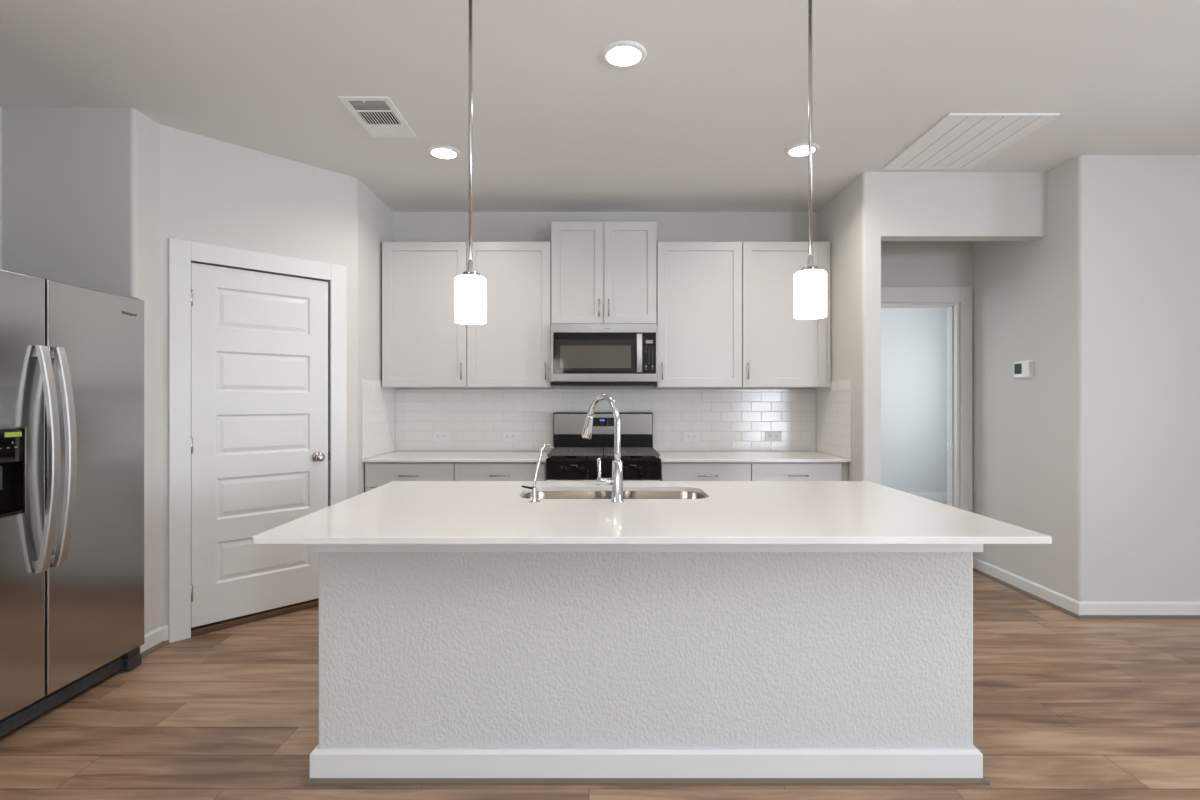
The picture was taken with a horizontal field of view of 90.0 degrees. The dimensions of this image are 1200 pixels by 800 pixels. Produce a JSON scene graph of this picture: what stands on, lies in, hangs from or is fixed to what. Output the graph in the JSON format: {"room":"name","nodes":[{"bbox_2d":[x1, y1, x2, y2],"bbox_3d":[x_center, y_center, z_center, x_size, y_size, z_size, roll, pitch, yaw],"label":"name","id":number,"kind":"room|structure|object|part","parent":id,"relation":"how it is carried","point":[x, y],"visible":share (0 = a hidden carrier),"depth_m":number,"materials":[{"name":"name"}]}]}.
{"room":"kitchen","nodes":[
{"label":"kitchen","id":0,"kind":"room"},
{"bbox_2d":[0,107,1,268],"bbox_3d":[-2.745,-0.083,-0.035,0.810,2.766,9.430,0,0,0],"label":"wall","id":1,"kind":"structure","parent":0,"point":[0,107],"depth_m":3.00,"materials":[{"name":"white paint"}]},
{"bbox_2d":[2,108,393,634],"bbox_3d":[-2.143,-0.083,3.714,0.577,2.766,2.177,0,0,40],"label":"wall","id":2,"kind":"structure","parent":0,"point":[93,198],"depth_m":3.17,"materials":[{"name":"white paint"}]},
{"bbox_2d":[139,625,168,657],"bbox_3d":[-2.496,1.252,3.096,0.408,0.095,0.238,0,0,0],"label":"baseboard","id":3,"kind":"structure","parent":2,"relation":"attached to","point":[157,638],"depth_m":3.13,"materials":[{"name":"white wood"}]},
{"bbox_3d":[-2.496,1.291,3.091,0.408,0.018,0.229,0,0,0],"label":"shoe molding","id":4,"kind":"part","parent":3,"relation":"part of","materials":[{"name":"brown wood"}]},
{"bbox_2d":[169,238,346,642],"bbox_3d":[-2.015,0.216,3.591,0.118,2.168,0.952,0,0,44],"label":"door frame","id":5,"kind":"structure","parent":2,"relation":"attached to","point":[181,252],"depth_m":3.27,"materials":[{"name":"white wood"}]},
{"bbox_2d":[191,263,329,627],"bbox_3d":[-1.979,0.248,3.552,0.102,2.007,0.757,0,0,44],"label":"door","id":6,"kind":"structure","parent":2,"relation":"in","point":[260,455],"depth_m":3.52,"materials":[{"name":"painted wood"},{"name":"nickel"}]},
{"bbox_3d":[-1.759,0.357,3.758,0.067,0.062,0.062,0,0,44],"label":"knob","id":7,"kind":"part","parent":6,"relation":"part of","materials":[{"name":"silver metal"}]},
{"bbox_2d":[0,0,1199,211],"bbox_3d":[1.300,-1.506,1.500,8.900,0.080,12.500,0,0,0],"label":"ceiling","id":8,"kind":"structure","parent":0,"point":[714,106],"depth_m":2.75,"materials":[{"name":"white paint"}]},
{"bbox_2d":[338,96,415,137],"bbox_3d":[-1.143,-1.460,3.114,0.245,0.012,0.442,0,0,0],"label":"ceiling vent","id":9,"kind":"object","parent":8,"relation":"in","point":[378,115],"visible":1,"depth_m":3.09,"materials":[{"name":"white metal"}]},
{"bbox_2d":[427,145,460,158],"bbox_3d":[-0.922,-1.458,3.547,0.192,0.016,0.192,0,0,0],"label":"recessed light","id":10,"kind":"object","parent":8,"relation":"in","point":[438,151],"visible":1,"depth_m":3.52,"materials":[{"name":"white plastic"}]},
{"bbox_2d":[455,0,485,324],"bbox_3d":[-0.453,-0.868,2.100,0.120,1.195,0.120,0,0,0],"label":"pendant lamp","id":11,"kind":"object","parent":8,"relation":"hanging from","point":[470,287],"visible":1,"depth_m":2.07,"materials":[{"name":"white glass"}]},
{"bbox_3d":[-0.453,-0.965,2.100,0.013,0.961,0.013,0,0,0],"label":"rod","id":12,"kind":"part","parent":11,"relation":"part of","materials":[{"name":"silver metal"}]},
{"bbox_3d":[-0.453,-0.350,2.100,0.109,0.159,0.109,0,0,0],"label":"lamp shade","id":13,"kind":"part","parent":11,"relation":"part of","materials":[{"name":"white glass"}]},
{"bbox_2d":[601,41,646,67],"bbox_3d":[0.102,-1.458,2.542,0.192,0.016,0.192,0,0,0],"label":"recessed light","id":14,"kind":"object","parent":8,"relation":"in","point":[622,54],"visible":1,"depth_m":2.52,"materials":[{"name":"white plastic"}]},
{"bbox_2d":[785,143,818,156],"bbox_3d":[1.182,-1.458,3.511,0.192,0.016,0.192,0,0,0],"label":"recessed light","id":15,"kind":"object","parent":8,"relation":"in","point":[801,149],"visible":0.87,"depth_m":3.49,"materials":[{"name":"white"}]},
{"bbox_2d":[794,0,826,318],"bbox_3d":[0.736,-0.877,2.100,0.120,1.176,0.120,0,0,0],"label":"pendant lamp","id":16,"kind":"object","parent":8,"relation":"hanging from","point":[810,283],"visible":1,"depth_m":2.08,"materials":[{"name":"white glass"}]},
{"bbox_3d":[0.736,-0.975,2.100,0.013,0.943,0.013,0,0,0],"label":"rod","id":17,"kind":"part","parent":16,"relation":"part of","materials":[{"name":"silver metal"}]},
{"bbox_3d":[0.736,-0.369,2.100,0.109,0.159,0.109,0,0,0],"label":"lamp shade","id":18,"kind":"part","parent":16,"relation":"part of","materials":[{"name":"white glass"}]},
{"bbox_2d":[883,113,1059,168],"bbox_3d":[2.067,-1.461,3.428,0.565,0.010,0.725,0,0,0],"label":"ceiling vent","id":19,"kind":"object","parent":8,"relation":"in","point":[959,140],"visible":1,"depth_m":3.36,"materials":[{"name":"white metal"}]},
{"bbox_2d":[0,571,1199,799],"bbox_3d":[1.300,1.330,-0.035,8.900,0.060,9.430,0,0,0],"label":"floor","id":20,"kind":"structure","parent":0,"point":[1066,707],"depth_m":2.39,"materials":[{"name":"brown wood"}]},
{"bbox_2d":[0,269,143,736],"bbox_3d":[-2.561,0.402,2.487,0.818,1.796,0.910,0,0,0],"label":"refrigerator","id":21,"kind":"object","parent":20,"relation":"on","point":[72,356],"visible":1,"depth_m":2.48,"materials":[{"name":"grey metal"}]},
{"bbox_3d":[-2.259,0.353,2.224,0.063,1.686,0.384,0,0,0],"label":"door","id":22,"kind":"part","parent":21,"relation":"part of","materials":[{"name":"silver metal"}]},
{"bbox_3d":[-2.192,0.233,2.380,0.079,0.895,0.036,0,0,0],"label":"handle","id":23,"kind":"part","parent":21,"relation":"part of","materials":[{"name":"silver metal"}]},
{"bbox_3d":[-2.192,0.233,2.455,0.079,0.895,0.036,0,0,0],"label":"handle","id":24,"kind":"part","parent":21,"relation":"part of","materials":[{"name":"silver metal"}]},
{"bbox_3d":[-2.260,0.353,2.683,0.060,1.686,0.518,0,0,0],"label":"door","id":25,"kind":"part","parent":21,"relation":"part of","materials":[{"name":"silver metal"}]},
{"bbox_2d":[365,462,454,491],"bbox_3d":[-1.294,0.860,4.353,0.611,0.881,0.651,0,0,0],"label":"base cabinet","id":26,"kind":"object","parent":20,"relation":"on","point":[377,474],"visible":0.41,"depth_m":4.06,"materials":[{"name":"grey wood"}]},
{"bbox_3d":[-1.284,0.510,4.044,0.135,0.010,0.034,0,0,0],"label":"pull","id":27,"kind":"part","parent":26,"relation":"part of","materials":[{"name":"silver metal"}]},
{"bbox_2d":[454,462,546,480],"bbox_3d":[-0.677,0.860,4.353,0.621,0.881,0.651,0,0,0],"label":"base cabinet","id":28,"kind":"object","parent":20,"relation":"on","point":[463,471],"visible":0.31,"depth_m":4.06,"materials":[{"name":"grey wood"}]},
{"bbox_2d":[362,451,549,461],"bbox_3d":[-0.983,0.408,4.351,1.238,0.020,0.639,0,0,0],"label":"countertop","id":29,"kind":"structure","parent":28,"relation":"on","point":[395,456],"depth_m":4.23,"materials":[{"name":"white stone"}]},
{"bbox_3d":[-0.673,0.510,4.044,0.135,0.010,0.034,0,0,0],"label":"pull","id":30,"kind":"part","parent":28,"relation":"part of","materials":[{"name":"silver metal"}]},
{"bbox_2d":[546,412,660,480],"bbox_3d":[0.024,0.698,4.289,0.762,1.205,0.742,0,0,0],"label":"gas range","id":31,"kind":"object","parent":20,"relation":"on","point":[573,457],"visible":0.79,"depth_m":4.47,"materials":[{"name":"black metal"}]},
{"bbox_3d":[-0.222,0.462,3.972,0.042,0.042,0.034,0,0,0],"label":"knob","id":32,"kind":"part","parent":31,"relation":"part of","materials":[{"name":"black plastic"}]},
{"bbox_3d":[-0.121,0.462,3.972,0.042,0.042,0.034,0,0,0],"label":"knob","id":33,"kind":"part","parent":31,"relation":"part of","materials":[{"name":"black plastic"}]},
{"bbox_3d":[0.024,0.184,4.563,0.748,0.162,0.014,0,0,0],"label":"backguard panel","id":34,"kind":"part","parent":31,"relation":"part of","materials":[{"name":"silver metal"}]},
{"bbox_3d":[0.024,0.812,3.995,0.758,0.565,0.037,0,0,0],"label":"oven door","id":35,"kind":"part","parent":31,"relation":"part of","materials":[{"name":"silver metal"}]},
{"bbox_2d":[547,451,659,458],"bbox_3d":[0.024,0.396,4.305,0.758,0.016,0.600,0,0,0],"label":"cooktop","id":36,"kind":"object","parent":31,"relation":"in","point":[603,456],"depth_m":4.05,"materials":[{"name":"black metal"}]},
{"bbox_3d":[0.024,0.458,4.000,0.762,0.134,0.030,0,0,0],"label":"control panel","id":37,"kind":"part","parent":31,"relation":"part of","materials":[{"name":"black metal"}]},
{"bbox_3d":[0.004,0.167,4.555,0.220,0.066,0.003,0,0,0],"label":"display panel","id":38,"kind":"part","parent":31,"relation":"part of","materials":[{"name":"black"}]},
{"bbox_3d":[0.024,0.462,3.972,0.042,0.042,0.034,0,0,0],"label":"knob","id":39,"kind":"part","parent":31,"relation":"part of","materials":[{"name":"black plastic"}]},
{"bbox_3d":[0.169,0.462,3.972,0.042,0.042,0.034,0,0,0],"label":"knob","id":40,"kind":"part","parent":31,"relation":"part of","materials":[{"name":"black plastic"}]},
{"bbox_3d":[0.269,0.462,3.972,0.042,0.042,0.034,0,0,0],"label":"knob","id":41,"kind":"part","parent":31,"relation":"part of","materials":[{"name":"black plastic"}]},
{"bbox_2d":[303,491,989,784],"bbox_3d":[0.158,0.859,2.481,2.320,0.882,0.911,0,0,0],"label":"kitchen island","id":42,"kind":"object","parent":20,"relation":"on","point":[440,664],"visible":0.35,"depth_m":2.06,"materials":[{"name":"white paint"}]},
{"bbox_3d":[0.158,1.293,2.108,2.320,0.014,0.164,0,0,0],"label":"shoe molding","id":43,"kind":"part","parent":42,"relation":"part of","materials":[{"name":"white wood"}]},
{"bbox_3d":[0.158,1.240,2.115,2.290,0.092,0.149,0,0,0],"label":"baseboard","id":44,"kind":"part","parent":42,"relation":"part of","materials":[{"name":"white"}]},
{"bbox_2d":[252,481,1051,543],"bbox_3d":[0.151,0.408,2.345,2.337,0.020,1.201,0,0,0],"label":"island countertop","id":45,"kind":"structure","parent":42,"relation":"on","point":[394,512],"depth_m":2.03,"materials":[{"name":"white stone"}]},
{"bbox_2d":[522,444,553,502],"bbox_3d":[-0.236,0.287,2.362,0.140,0.222,0.054,0,0,-33],"label":"filter faucet","id":46,"kind":"object","parent":45,"relation":"on","point":[534,489],"visible":1,"depth_m":2.34,"materials":[{"name":"silver metal"}]},
{"bbox_3d":[-0.224,0.262,2.380,0.011,0.172,0.105,0,0,42],"label":"spout","id":47,"kind":"part","parent":46,"relation":"part of","materials":[{"name":"silver metal"}]},
{"bbox_2d":[581,394,623,502],"bbox_3d":[-0.013,0.186,2.414,0.098,0.424,0.260,0,0,-37],"label":"kitchen faucet","id":48,"kind":"object","parent":45,"relation":"on","point":[616,481],"visible":1,"depth_m":2.34,"materials":[{"name":"silver metal"}]},
{"bbox_3d":[0.014,0.108,2.421,0.025,0.269,0.211,0,0,-36],"label":"spout","id":49,"kind":"part","parent":48,"relation":"part of","materials":[{"name":"silver metal"}]},
{"bbox_3d":[0.020,0.280,2.345,0.064,0.103,0.027,0,0,0],"label":"lever","id":50,"kind":"part","parent":48,"relation":"part of","materials":[{"name":"silver metal"}]},
{"bbox_2d":[522,491,704,498],"bbox_3d":[0.059,0.529,2.582,0.803,0.221,0.356,0,0,0],"label":"sink","id":51,"kind":"object","parent":45,"relation":"in","point":[540,494],"visible":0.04,"depth_m":2.75,"materials":[{"name":"silver metal"}]},
{"bbox_3d":[-0.141,0.529,2.582,0.405,0.221,0.356,0,0,0],"label":"bowl","id":52,"kind":"part","parent":51,"relation":"part of","materials":[{"name":"silver metal"}]},
{"bbox_3d":[0.267,0.529,2.582,0.386,0.221,0.356,0,0,0],"label":"bowl","id":53,"kind":"part","parent":51,"relation":"part of","materials":[{"name":"silver metal"}]},
{"bbox_2d":[660,462,750,480],"bbox_3d":[0.719,0.860,4.353,0.612,0.881,0.651,0,0,0],"label":"base cabinet","id":54,"kind":"object","parent":20,"relation":"on","point":[670,471],"visible":0.25,"depth_m":4.06,"materials":[{"name":"grey wood"}]},
{"bbox_3d":[0.725,0.510,4.044,0.135,0.010,0.034,0,0,0],"label":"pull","id":55,"kind":"part","parent":54,"relation":"part of","materials":[{"name":"silver metal"}]},
{"bbox_2d":[751,462,847,480],"bbox_3d":[1.356,0.860,4.353,0.661,0.881,0.651,0,0,0],"label":"base cabinet","id":56,"kind":"object","parent":20,"relation":"on","point":[760,471],"visible":0.26,"depth_m":4.06,"materials":[{"name":"grey wood"}]},
{"bbox_2d":[657,451,850,461],"bbox_3d":[1.049,0.408,4.351,1.279,0.020,0.639,0,0,0],"label":"countertop","id":57,"kind":"structure","parent":56,"relation":"on","point":[665,456],"depth_m":4.23,"materials":[{"name":"white stone"}]},
{"bbox_3d":[1.335,0.510,4.044,0.135,0.010,0.034,0,0,0],"label":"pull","id":58,"kind":"part","parent":56,"relation":"part of","materials":[{"name":"silver metal"}]},
{"bbox_2d":[394,212,816,388],"bbox_3d":[-0.598,-0.083,4.740,4.805,2.766,0.120,0,0,0],"label":"wall","id":59,"kind":"structure","parent":0,"point":[408,226],"depth_m":4.68,"materials":[{"name":"white paint"}]},
{"bbox_2d":[382,242,467,387],"bbox_3d":[-1.280,-0.623,4.495,0.624,1.064,0.349,0,0,0],"label":"upper cabinet","id":60,"kind":"object","parent":59,"relation":"attached to","point":[423,346],"visible":0.88,"depth_m":4.36,"materials":[{"name":"grey wood"}]},
{"bbox_3d":[-1.004,-0.209,4.338,0.010,0.125,0.034,0,0,0],"label":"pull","id":61,"kind":"part","parent":60,"relation":"part of","materials":[{"name":"silver metal"}]},
{"bbox_2d":[467,242,553,387],"bbox_3d":[-0.662,-0.623,4.495,0.608,1.064,0.349,0,0,0],"label":"upper cabinet","id":62,"kind":"object","parent":59,"relation":"attached to","point":[511,349],"visible":0.87,"depth_m":4.36,"materials":[{"name":"grey wood"}]},
{"bbox_2d":[551,222,656,322],"bbox_3d":[0.028,-0.926,4.495,0.772,0.752,0.349,0,0,0],"label":"upper cabinet","id":63,"kind":"object","parent":59,"relation":"attached to","point":[602,272],"visible":0.85,"depth_m":4.36,"materials":[{"name":"grey wood"}]},
{"bbox_3d":[-0.164,-0.925,4.364,0.379,0.738,0.019,0,0,0],"label":"door","id":64,"kind":"part","parent":63,"relation":"part of","materials":[{"name":"grey wood"}]},
{"bbox_3d":[-0.007,-0.665,4.338,0.010,0.125,0.034,0,0,0],"label":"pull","id":65,"kind":"part","parent":63,"relation":"part of","materials":[{"name":"silver metal"}]},
{"bbox_2d":[550,323,657,385],"bbox_3d":[0.028,-0.326,4.451,0.765,0.441,0.438,0,0,0],"label":"microwave","id":66,"kind":"object","parent":63,"relation":"attached to","point":[581,354],"visible":1,"depth_m":4.26,"materials":[{"name":"silver metal"}]},
{"bbox_3d":[-0.016,-0.334,4.269,0.632,0.293,0.009,0,0,0],"label":"door","id":67,"kind":"part","parent":66,"relation":"part of","materials":[{"name":"black glass"}]},
{"bbox_3d":[0.279,-0.334,4.250,0.035,0.270,0.036,0,0,0],"label":"handle","id":68,"kind":"part","parent":66,"relation":"part of","materials":[{"name":"silver metal"}]},
{"bbox_3d":[0.350,-0.334,4.269,0.096,0.293,0.009,0,0,0],"label":"control panel","id":69,"kind":"part","parent":66,"relation":"part of","materials":[{"name":"black plastic"}]},
{"bbox_3d":[0.064,-0.665,4.338,0.010,0.125,0.034,0,0,0],"label":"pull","id":70,"kind":"part","parent":63,"relation":"part of","materials":[{"name":"silver metal"}]},
{"bbox_3d":[0.220,-0.925,4.364,0.379,0.738,0.019,0,0,0],"label":"door","id":71,"kind":"part","parent":63,"relation":"part of","materials":[{"name":"grey wood"}]},
{"bbox_2d":[361,379,851,458],"bbox_3d":[0.043,0.127,4.355,3.292,0.540,0.650,0,0,0],"label":"tile backsplash","id":72,"kind":"structure","parent":59,"relation":"attached to","point":[392,419],"depth_m":4.67,"materials":[{"name":"white tile"}]},
{"bbox_2d":[433,432,448,440],"bbox_3d":[-1.239,0.283,4.667,0.122,0.076,0.007,0,0,0],"label":"wall outlet","id":73,"kind":"object","parent":72,"relation":"attached to","point":[437,436],"visible":1,"depth_m":4.67,"materials":[{"name":"white plastic"}]},
{"bbox_2d":[502,432,517,440],"bbox_3d":[-0.701,0.283,4.667,0.122,0.076,0.007,0,0,0],"label":"wall outlet","id":74,"kind":"object","parent":72,"relation":"attached to","point":[506,436],"visible":1,"depth_m":4.67,"materials":[{"name":"white plastic"}]},
{"bbox_2d":[683,432,698,440],"bbox_3d":[0.708,0.283,4.667,0.122,0.076,0.007,0,0,0],"label":"wall outlet","id":75,"kind":"object","parent":72,"relation":"attached to","point":[687,436],"visible":1,"depth_m":4.67,"materials":[{"name":"white plastic"}]},
{"bbox_2d":[765,432,780,440],"bbox_3d":[1.347,0.283,4.667,0.122,0.076,0.007,0,0,0],"label":"wall outlet","id":76,"kind":"object","parent":72,"relation":"attached to","point":[769,436],"visible":1,"depth_m":4.67,"materials":[{"name":"white plastic"}]},
{"bbox_2d":[653,242,741,387],"bbox_3d":[0.725,-0.623,4.495,0.620,1.064,0.349,0,0,0],"label":"upper cabinet","id":77,"kind":"object","parent":59,"relation":"attached to","point":[699,284],"visible":0.94,"depth_m":4.36,"materials":[{"name":"grey wood"}]},
{"bbox_2d":[742,242,830,387],"bbox_3d":[1.359,-0.623,4.495,0.646,1.064,0.349,0,0,0],"label":"upper cabinet","id":78,"kind":"object","parent":59,"relation":"attached to","point":[780,350],"visible":0.89,"depth_m":4.36,"materials":[{"name":"grey wood"}]},
{"bbox_2d":[817,172,880,484],"bbox_3d":[1.748,-0.083,4.268,0.115,2.766,0.825,0,0,0],"label":"wall","id":79,"kind":"structure","parent":0,"point":[851,220],"depth_m":3.91,"materials":[{"name":"white paint"}]},
{"bbox_2d":[881,308,946,492],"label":"glass door","id":80,"kind":"structure","parent":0,"point":[913,340],"depth_m":7.60,"materials":[{"name":"white glass"}]},
{"bbox_2d":[909,493,946,502],"bbox_3d":[2.750,1.238,7.593,3.700,0.125,0.015,0,0,0],"label":"baseboard","id":81,"kind":"structure","parent":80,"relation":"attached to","point":[938,497],"depth_m":7.58,"materials":[{"name":"white wood"}]},
{"bbox_2d":[881,241,972,512],"bbox_3d":[2.397,-0.083,4.680,1.185,2.766,0.120,0,0,0],"label":"wall","id":82,"kind":"structure","parent":0,"point":[903,263],"depth_m":4.62,"materials":[{"name":"white paint"}]},
{"bbox_2d":[881,287,971,511],"bbox_3d":[2.375,0.215,4.678,0.964,2.170,0.153,0,0,0],"label":"door frame","id":83,"kind":"structure","parent":82,"relation":"attached to","point":[949,298],"depth_m":4.60,"materials":[{"name":"white wood"}]},
{"bbox_2d":[881,172,1046,240],"bbox_3d":[2.337,-1.259,3.915,1.065,0.414,0.120,0,0,0],"label":"wall header","id":84,"kind":"structure","parent":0,"point":[915,206],"depth_m":3.85,"materials":[{"name":"white paint"}]},
{"bbox_2d":[973,155,1199,600],"bbox_3d":[4.235,-0.083,4.105,2.730,2.766,1.030,0,0,0],"label":"wall","id":85,"kind":"structure","parent":0,"point":[1097,452],"depth_m":3.59,"materials":[{"name":"white paint"}]},
{"bbox_2d":[1014,360,1032,378],"bbox_3d":[2.856,-0.205,4.053,0.027,0.120,0.160,0,0,0],"label":"thermostat","id":86,"kind":"object","parent":85,"relation":"attached to","point":[1022,369],"visible":1,"depth_m":4.03,"materials":[{"name":"white plastic"}]},
{"bbox_2d":[973,557,1199,618],"bbox_3d":[4.219,1.252,4.089,2.763,0.095,1.063,0,0,0],"label":"baseboard","id":87,"kind":"structure","parent":85,"relation":"attached to","point":[1070,606],"depth_m":3.58,"materials":[{"name":"white wood"}]}
]}

